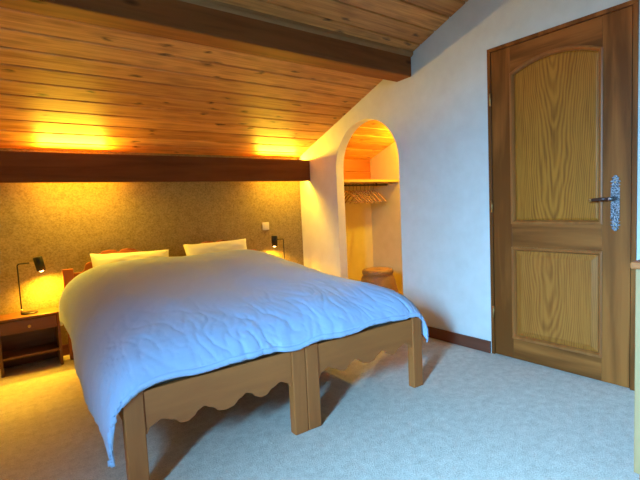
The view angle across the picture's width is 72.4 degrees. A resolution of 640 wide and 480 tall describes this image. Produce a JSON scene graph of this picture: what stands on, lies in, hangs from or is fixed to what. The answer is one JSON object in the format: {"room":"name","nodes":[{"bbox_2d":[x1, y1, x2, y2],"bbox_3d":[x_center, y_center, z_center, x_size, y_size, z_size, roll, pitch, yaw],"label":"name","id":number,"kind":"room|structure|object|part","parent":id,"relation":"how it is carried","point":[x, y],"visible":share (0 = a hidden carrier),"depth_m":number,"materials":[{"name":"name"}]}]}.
{"room":"bedroom","nodes":[
{"label":"bedroom","id":0,"kind":"room"},
{"bbox_2d":[0,148,372,344],"bbox_3d":[-1.425,0.034,3.919,5.105,1.611,0.100,-6,6,-37],"label":"wall","id":1,"kind":"structure","parent":0,"point":[65,223],"depth_m":3.73,"materials":[{"name":"beige paint"}]},
{"bbox_2d":[3,344,69,367],"bbox_3d":[-1.768,0.840,3.622,4.046,0.085,0.016,-6,6,-37],"label":"baseboard","id":2,"kind":"structure","parent":1,"relation":"attached to","point":[65,348],"depth_m":3.32,"materials":[{"name":"brown wood"}]},
{"bbox_2d":[0,151,309,182],"bbox_3d":[-1.780,-0.556,3.434,4.051,0.216,0.202,-6,6,-37],"label":"beam","id":3,"kind":"structure","parent":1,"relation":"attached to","point":[15,166],"depth_m":3.54,"materials":[{"name":"brown wood"}]},
{"bbox_2d":[262,222,268,229],"bbox_3d":[-0.556,-0.143,4.495,0.078,0.078,0.012,-6,6,-37],"label":"light switch","id":4,"kind":"object","parent":1,"relation":"attached to","point":[265,225],"visible":1,"depth_m":4.49,"materials":[{"name":"beige plastic"}]},
{"bbox_2d":[343,159,370,179],"bbox_3d":[0.233,-0.801,5.060,0.954,0.267,0.014,-6,6,-37],"label":"box","id":5,"kind":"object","parent":1,"relation":"attached to","point":[352,169],"depth_m":5.21,"materials":[{"name":"orange cardboard"}]},
{"bbox_2d":[344,180,398,184],"bbox_3d":[0.383,-0.643,4.883,0.952,0.027,0.457,-6,6,-37],"label":"closet shelf","id":6,"kind":"object","parent":1,"relation":"attached to","point":[346,182],"visible":0.42,"depth_m":4.81,"materials":[{"name":"wood"}]},
{"bbox_2d":[344,183,386,185],"bbox_3d":[0.407,-0.611,4.854,0.952,0.034,0.020,-6,6,-37],"label":"rail","id":7,"kind":"object","parent":6,"relation":"attached to","point":[375,184],"visible":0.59,"depth_m":4.99,"materials":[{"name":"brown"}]},
{"bbox_2d":[344,185,359,202],"bbox_3d":[0.283,-0.499,4.765,0.016,0.218,0.418,-7,6,-42],"label":"clothes hanger","id":8,"kind":"object","parent":7,"relation":"hanging from","point":[346,185],"visible":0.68,"depth_m":4.70,"materials":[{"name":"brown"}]},
{"bbox_2d":[344,184,362,202],"bbox_3d":[0.322,-0.504,4.795,0.016,0.218,0.418,-6,6,-39],"label":"clothes hanger","id":9,"kind":"object","parent":7,"relation":"hanging from","point":[348,184],"visible":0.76,"depth_m":4.74,"materials":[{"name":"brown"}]},
{"bbox_2d":[345,184,367,202],"bbox_3d":[0.368,-0.508,4.829,0.016,0.218,0.418,-7,6,-43],"label":"clothes hanger","id":10,"kind":"object","parent":7,"relation":"hanging from","point":[352,184],"visible":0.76,"depth_m":4.80,"materials":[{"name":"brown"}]},
{"bbox_2d":[345,184,370,202],"bbox_3d":[0.406,-0.512,4.858,0.016,0.218,0.418,-6,6,-40],"label":"clothes hanger","id":11,"kind":"object","parent":7,"relation":"hanging from","point":[355,184],"visible":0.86,"depth_m":4.84,"materials":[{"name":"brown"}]},
{"bbox_2d":[349,187,372,203],"bbox_3d":[0.454,-0.518,4.894,0.016,0.218,0.418,-6,5,-34],"label":"clothes hanger","id":12,"kind":"object","parent":7,"relation":"hanging from","point":[360,187],"visible":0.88,"depth_m":4.86,"materials":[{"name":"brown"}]},
{"bbox_2d":[354,190,376,203],"bbox_3d":[0.506,-0.523,4.933,0.016,0.218,0.418,-5,5,-31],"label":"clothes hanger","id":13,"kind":"object","parent":7,"relation":"hanging from","point":[364,190],"visible":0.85,"depth_m":4.86,"materials":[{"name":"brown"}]},
{"bbox_3d":[0.407,-0.606,4.855,0.952,0.016,0.016,-6,6,-37],"label":"rod","id":14,"kind":"part","parent":7,"relation":"part of","materials":[{"name":"grey"}]},
{"bbox_2d":[357,184,380,202],"bbox_3d":[0.546,-0.527,4.963,0.016,0.218,0.418,-6,5,-35],"label":"clothes hanger","id":15,"kind":"object","parent":7,"relation":"hanging from","point":[368,184],"visible":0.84,"depth_m":4.92,"materials":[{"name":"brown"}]},
{"bbox_2d":[363,190,385,202],"bbox_3d":[0.617,-0.535,5.016,0.016,0.218,0.418,-6,5,-32],"label":"clothes hanger","id":16,"kind":"object","parent":7,"relation":"hanging from","point":[372,190],"visible":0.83,"depth_m":4.95,"materials":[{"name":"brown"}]},
{"bbox_2d":[0,0,467,159],"bbox_3d":[-0.070,-1.696,1.488,5.755,2.124,5.330,-6,6,-37],"label":"ceiling","id":17,"kind":"structure","parent":0,"point":[65,84],"depth_m":3.03,"materials":[{"name":"brown wood"}]},
{"bbox_2d":[0,0,410,81],"bbox_3d":[-0.956,-1.184,2.243,4.057,0.180,0.157,-6,6,-37],"label":"ceiling beam","id":18,"kind":"structure","parent":17,"relation":"attached to","point":[177,20],"depth_m":2.48,"materials":[{"name":"brown wood"}]},
{"bbox_2d":[179,0,412,56],"bbox_3d":[-0.905,-1.259,2.164,4.053,0.037,0.021,-6,6,-37],"label":"trim","id":19,"kind":"structure","parent":17,"relation":"attached to","point":[213,4],"depth_m":2.71,"materials":[{"name":"brown wood"}]},
{"bbox_2d":[0,335,638,479],"bbox_3d":[0.039,0.972,1.722,5.755,0.050,5.433,-6,6,-37],"label":"floor","id":20,"kind":"structure","parent":0,"point":[475,414],"depth_m":2.10,"materials":[{"name":"beige carpet"}]},
{"bbox_2d":[0,307,63,377],"bbox_3d":[-2.115,0.733,3.191,0.387,0.398,0.243,-6,6,-37],"label":"nightstand","id":21,"kind":"object","parent":20,"relation":"on","point":[21,336],"visible":0.95,"depth_m":3.19,"materials":[{"name":"brown wood"}]},
{"bbox_3d":[-2.262,0.757,3.092,0.018,0.380,0.225,-6,6,-37],"label":"panel","id":22,"kind":"part","parent":21,"relation":"part of","materials":[{"name":"brown wood"}]},
{"bbox_3d":[-2.186,0.713,3.284,0.339,0.330,0.008,-6,6,-37],"label":"panel","id":23,"kind":"part","parent":21,"relation":"part of","materials":[{"name":"brown wood"}]},
{"bbox_3d":[-2.118,0.601,3.176,0.335,0.088,0.193,-6,6,-37],"label":"drawer","id":24,"kind":"part","parent":21,"relation":"part of","materials":[{"name":"brown wood"}]},
{"bbox_2d":[16,256,45,314],"bbox_3d":[-2.097,0.327,3.195,0.183,0.409,0.108,-6,6,-37],"label":"table lamp","id":25,"kind":"object","parent":21,"relation":"on","point":[38,261],"visible":1,"depth_m":3.18,"materials":[{"name":"black metal"}]},
{"bbox_3d":[-2.062,0.175,3.215,0.076,0.112,0.060,-6,6,-37],"label":"lamp shade","id":26,"kind":"part","parent":25,"relation":"part of","materials":[{"name":"black metal"}]},
{"bbox_2d":[2,342,59,360],"bbox_3d":[-2.115,0.812,3.203,0.339,0.014,0.212,-6,6,-37],"label":"shelf","id":27,"kind":"object","parent":21,"relation":"attached to","point":[15,352],"depth_m":3.20,"materials":[{"name":"brown wood"}]},
{"bbox_3d":[-1.978,0.727,3.305,0.018,0.380,0.225,-6,6,-37],"label":"panel","id":28,"kind":"part","parent":21,"relation":"part of","materials":[{"name":"brown wood"}]},
{"bbox_2d":[62,248,308,479],"bbox_3d":[-1.006,0.513,2.705,0.808,0.808,2.100,-6,6,-35],"label":"bed","id":29,"kind":"object","parent":20,"relation":"on","point":[179,400],"visible":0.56,"depth_m":1.83,"materials":[{"name":"brown wood"}]},
{"bbox_3d":[-1.895,0.564,3.338,0.074,0.690,0.045,-6,6,-35],"label":"leg","id":30,"kind":"part","parent":29,"relation":"part of","materials":[{"name":"brown wood"}]},
{"bbox_3d":[-1.605,0.326,3.531,0.658,0.508,0.026,-6,6,-35],"label":"headboard","id":31,"kind":"part","parent":29,"relation":"part of","materials":[{"name":"brown wood"}]},
{"bbox_3d":[-0.705,0.776,1.673,0.074,0.418,0.048,-6,6,-35],"label":"leg","id":32,"kind":"part","parent":29,"relation":"part of","materials":[{"name":"brown wood"}]},
{"bbox_2d":[151,352,278,386],"bbox_3d":[-1.003,0.520,2.701,0.726,0.160,2.010,-6,6,-35],"label":"mattress","id":33,"kind":"object","parent":29,"relation":"on","point":[274,352],"visible":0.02,"depth_m":1.88,"materials":[{"name":"grey fabric"}]},
{"bbox_2d":[90,249,168,266],"bbox_3d":[-1.474,0.251,3.456,0.599,0.339,0.210,-6,5,-33],"label":"pillow","id":34,"kind":"object","parent":33,"relation":"on","point":[97,259],"visible":0.24,"depth_m":3.39,"materials":[{"name":"white fabric"}]},
{"bbox_2d":[59,249,427,467],"bbox_3d":[-0.596,0.430,2.787,1.808,0.596,1.885,-6,6,-37],"label":"duvet","id":35,"kind":"object","parent":33,"relation":"on","point":[133,326],"visible":1,"depth_m":2.15,"materials":[{"name":"blue fabric"}]},
{"bbox_3d":[-0.409,0.635,1.871,0.658,0.176,0.026,-6,6,-35],"label":"footboard","id":36,"kind":"part","parent":29,"relation":"part of","materials":[{"name":"brown wood"}]},
{"bbox_3d":[-0.106,0.715,2.093,0.074,0.418,0.048,-6,6,-35],"label":"leg","id":37,"kind":"part","parent":29,"relation":"part of","materials":[{"name":"brown wood"}]},
{"bbox_2d":[202,240,422,429],"bbox_3d":[-0.345,0.445,3.168,0.808,0.808,2.100,-6,6,-35],"label":"bed","id":38,"kind":"object","parent":20,"relation":"on","point":[364,346],"visible":0.41,"depth_m":2.29,"materials":[{"name":"brown wood"}]},
{"bbox_3d":[-0.944,0.258,3.995,0.658,0.508,0.026,-6,6,-35],"label":"headboard","id":39,"kind":"part","parent":38,"relation":"part of","materials":[{"name":"brown wood"}]},
{"bbox_3d":[-0.044,0.708,2.136,0.074,0.418,0.048,-6,6,-35],"label":"leg","id":40,"kind":"part","parent":38,"relation":"part of","materials":[{"name":"brown wood"}]},
{"bbox_2d":[316,321,395,342],"bbox_3d":[-0.342,0.452,3.165,0.726,0.160,2.010,-6,6,-35],"label":"mattress","id":41,"kind":"object","parent":38,"relation":"on","point":[373,326],"visible":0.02,"depth_m":2.39,"materials":[{"name":"grey fabric"}]},
{"bbox_2d":[183,239,246,255],"bbox_3d":[-0.890,0.171,3.873,0.593,0.317,0.209,-6,5,-34],"label":"pillow","id":42,"kind":"object","parent":41,"relation":"on","point":[190,249],"visible":0.28,"depth_m":3.82,"materials":[{"name":"white fabric"}]},
{"bbox_3d":[0.252,0.567,2.335,0.658,0.176,0.026,-6,6,-35],"label":"footboard","id":43,"kind":"part","parent":38,"relation":"part of","materials":[{"name":"brown wood"}]},
{"bbox_3d":[0.554,0.647,2.556,0.074,0.418,0.048,-6,6,-35],"label":"leg","id":44,"kind":"part","parent":38,"relation":"part of","materials":[{"name":"brown wood"}]},
{"bbox_2d":[361,267,397,291],"bbox_3d":[0.608,0.497,4.565,0.430,0.395,0.430,-6,6,-37],"label":"wicker stool","id":45,"kind":"object","parent":20,"relation":"on","point":[380,276],"visible":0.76,"depth_m":4.42,"materials":[{"name":"brown wicker"}]},
{"bbox_2d":[630,260,639,479],"bbox_3d":[1.563,0.475,1.537,0.596,0.825,0.629,-6,6,-37],"label":"base cabinet","id":46,"kind":"object","parent":20,"relation":"on","point":[635,264],"visible":1,"depth_m":1.60,"materials":[{"name":"white wood"}]},
{"bbox_3d":[-0.411,0.552,4.468,0.387,0.398,0.243,-6,6,-37],"label":"nightstand","id":47,"kind":"object","parent":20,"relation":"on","visible":0},
{"bbox_2d":[271,236,284,258],"bbox_3d":[-0.422,0.151,4.476,0.148,0.399,0.108,-6,6,-37],"label":"table lamp","id":48,"kind":"object","parent":47,"relation":"on","point":[274,239],"visible":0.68,"depth_m":4.42,"materials":[{"name":"black metal"}]},
{"bbox_3d":[-0.462,0.009,4.439,0.064,0.106,0.060,-6,6,-37],"label":"lamp shade","id":49,"kind":"part","parent":48,"relation":"part of","materials":[{"name":"black metal"}]},
{"bbox_2d":[370,142,402,294],"bbox_3d":[1.171,-0.497,4.735,0.100,2.295,1.883,-6,6,-37],"label":"wall","id":50,"kind":"structure","parent":0,"point":[386,216],"depth_m":5.17,"materials":[{"name":"white paint"}]},
{"bbox_2d":[298,0,639,352],"bbox_3d":[1.369,-1.005,2.638,0.092,3.619,5.233,-6,6,-37],"label":"wall","id":51,"kind":"structure","parent":0,"point":[436,117],"depth_m":3.24,"materials":[{"name":"white paint"}]},
{"bbox_2d":[427,326,490,352],"bbox_3d":[0.948,0.732,3.357,0.016,0.085,0.792,-6,6,-37],"label":"baseboard","id":52,"kind":"structure","parent":51,"relation":"attached to","point":[483,345],"depth_m":3.23,"materials":[{"name":"brown wood"}]},
{"bbox_2d":[487,0,638,390],"bbox_3d":[1.415,-0.219,2.635,0.152,2.047,0.846,-6,6,-37],"label":"door","id":53,"kind":"structure","parent":51,"relation":"in","point":[562,99],"depth_m":2.57,"materials":[{"name":"brown wood"}]},
{"bbox_3d":[1.386,-0.605,2.600,0.027,1.023,0.532,-6,6,-37],"label":"moulding","id":54,"kind":"part","parent":53,"relation":"part of","materials":[{"name":"brown wood"}]},
{"bbox_3d":[1.417,-0.208,2.641,0.039,2.015,0.524,-6,6,-37],"label":"rail","id":55,"kind":"part","parent":53,"relation":"part of","materials":[{"name":"brown wood"}]},
{"bbox_3d":[1.393,-0.605,2.605,0.007,0.979,0.488,-6,6,-37],"label":"panel","id":56,"kind":"part","parent":53,"relation":"part of","materials":[{"name":"brown wood"}]},
{"bbox_3d":[1.432,0.357,2.676,0.027,0.611,0.532,-6,6,-37],"label":"moulding","id":57,"kind":"part","parent":53,"relation":"part of","materials":[{"name":"brown wood"}]},
{"bbox_3d":[1.434,0.357,2.678,0.013,0.567,0.488,-6,6,-37],"label":"panel","id":58,"kind":"part","parent":53,"relation":"part of","materials":[{"name":"brown wood"}]},
{"bbox_3d":[1.570,-0.222,2.351,0.060,0.026,0.026,-5,5,-25],"label":"lever","id":59,"kind":"part","parent":53,"relation":"part of","materials":[{"name":"grey metal"}]},
{"bbox_3d":[1.596,-0.199,2.365,0.004,0.302,0.049,-6,6,-37],"label":"handle plate","id":60,"kind":"part","parent":53,"relation":"part of","materials":[{"name":"grey metal"}]}
]}

